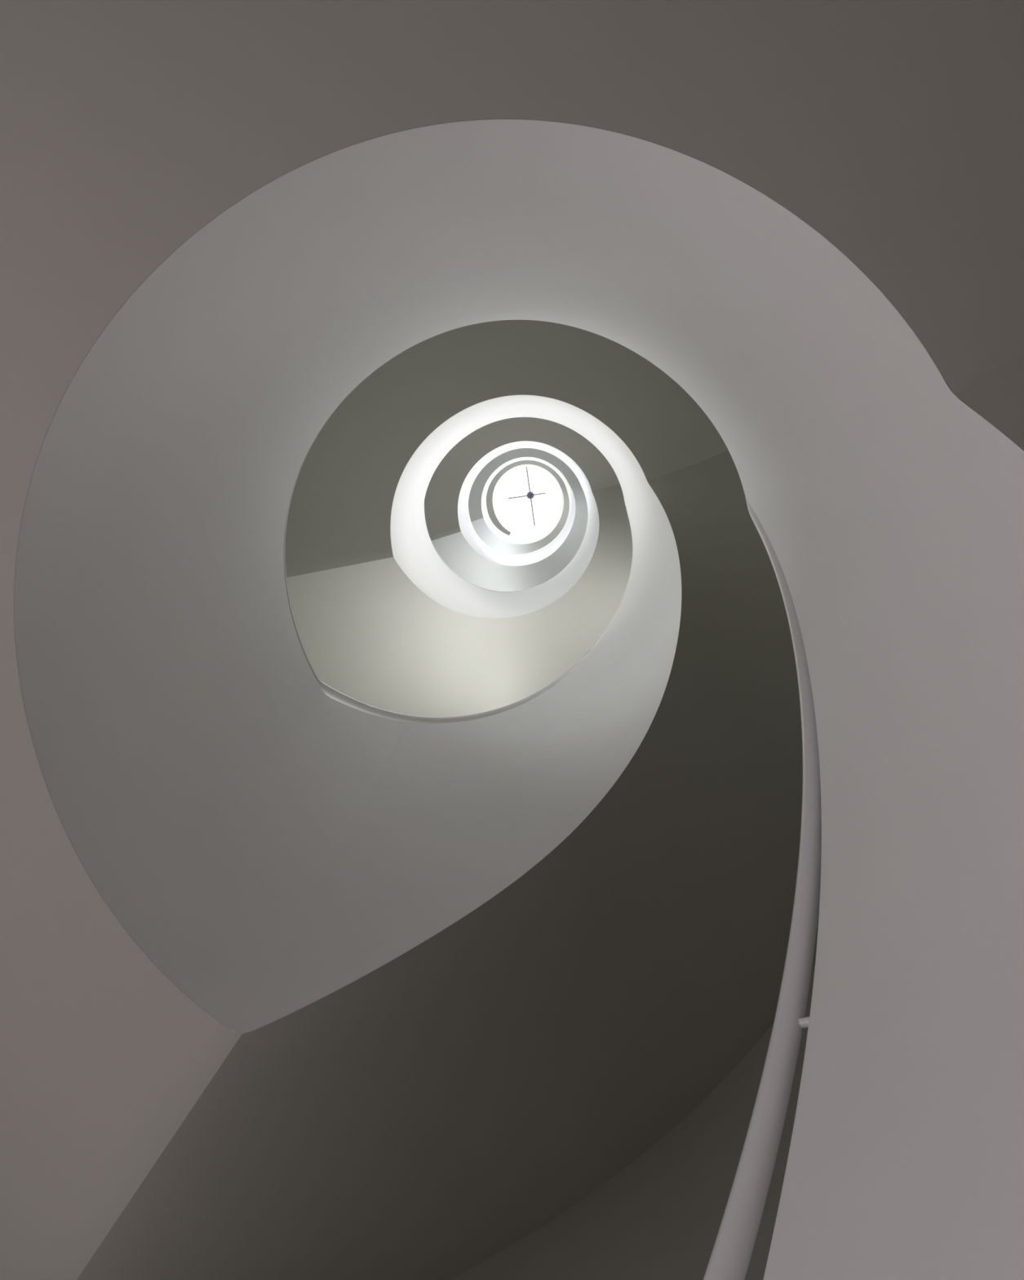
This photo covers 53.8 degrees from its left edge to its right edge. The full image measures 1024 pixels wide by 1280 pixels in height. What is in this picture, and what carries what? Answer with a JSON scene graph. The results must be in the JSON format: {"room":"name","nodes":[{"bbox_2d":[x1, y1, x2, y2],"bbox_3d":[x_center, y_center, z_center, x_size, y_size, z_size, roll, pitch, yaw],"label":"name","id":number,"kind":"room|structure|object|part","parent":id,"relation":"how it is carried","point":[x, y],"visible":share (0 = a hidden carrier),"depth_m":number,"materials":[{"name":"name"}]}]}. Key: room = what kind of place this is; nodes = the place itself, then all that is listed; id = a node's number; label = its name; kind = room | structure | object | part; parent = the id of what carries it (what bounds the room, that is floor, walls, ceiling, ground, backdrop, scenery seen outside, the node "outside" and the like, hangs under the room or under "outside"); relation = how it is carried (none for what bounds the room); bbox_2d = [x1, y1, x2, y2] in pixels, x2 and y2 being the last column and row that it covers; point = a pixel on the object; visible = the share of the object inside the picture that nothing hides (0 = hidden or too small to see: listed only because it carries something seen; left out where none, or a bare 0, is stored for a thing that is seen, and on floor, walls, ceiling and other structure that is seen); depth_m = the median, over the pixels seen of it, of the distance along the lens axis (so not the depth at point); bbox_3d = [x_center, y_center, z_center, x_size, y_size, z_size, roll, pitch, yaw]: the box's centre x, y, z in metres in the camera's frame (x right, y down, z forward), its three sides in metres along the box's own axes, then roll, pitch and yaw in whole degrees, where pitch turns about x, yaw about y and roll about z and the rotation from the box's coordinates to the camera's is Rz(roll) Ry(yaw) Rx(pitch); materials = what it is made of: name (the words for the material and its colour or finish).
{"room":"spiral stairwell","nodes":[
{"label":"spiral stairwell","id":0,"kind":"room"},
{"bbox_2d":[450,965,815,1279],"bbox_3d":[0.177,-1.651,12.453,3.419,28.178,3.419,0,-81,1],"label":"wall","id":1,"kind":"structure","parent":0,"point":[660,1217],"depth_m":2.42,"materials":[{"name":"paint"}]},
{"bbox_3d":[0.419,-3.759,26.545,3.419,0.325,3.419,0,-81,1],"label":"ceiling","id":2,"kind":"structure","parent":0,"visible":0},
{"bbox_2d":[495,466,560,537],"bbox_3d":[0.419,-3.758,26.539,2.561,0.208,2.561,0,-81,1],"label":"skylight","id":3,"kind":"object","parent":2,"relation":"attached to","point":[528,498],"visible":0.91,"depth_m":26.65,"materials":[{"name":"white glass"}]},
{"label":"floor","id":4,"kind":"structure","parent":0,"visible":0},
{"bbox_2d":[0,0,1023,1279],"bbox_3d":[0.124,-1.190,9.371,3.120,21.735,3.120,0,-81,1],"label":"spiral staircase","id":5,"kind":"structure","parent":4,"relation":"on","point":[388,870],"depth_m":1.57,"materials":[{"name":"paint"}]},
{"bbox_3d":[0.139,-1.305,10.144,1.394,20.172,1.415,0,-81,1],"label":"handrail","id":6,"kind":"part","parent":5,"relation":"part of","materials":[{"name":"white paint"}]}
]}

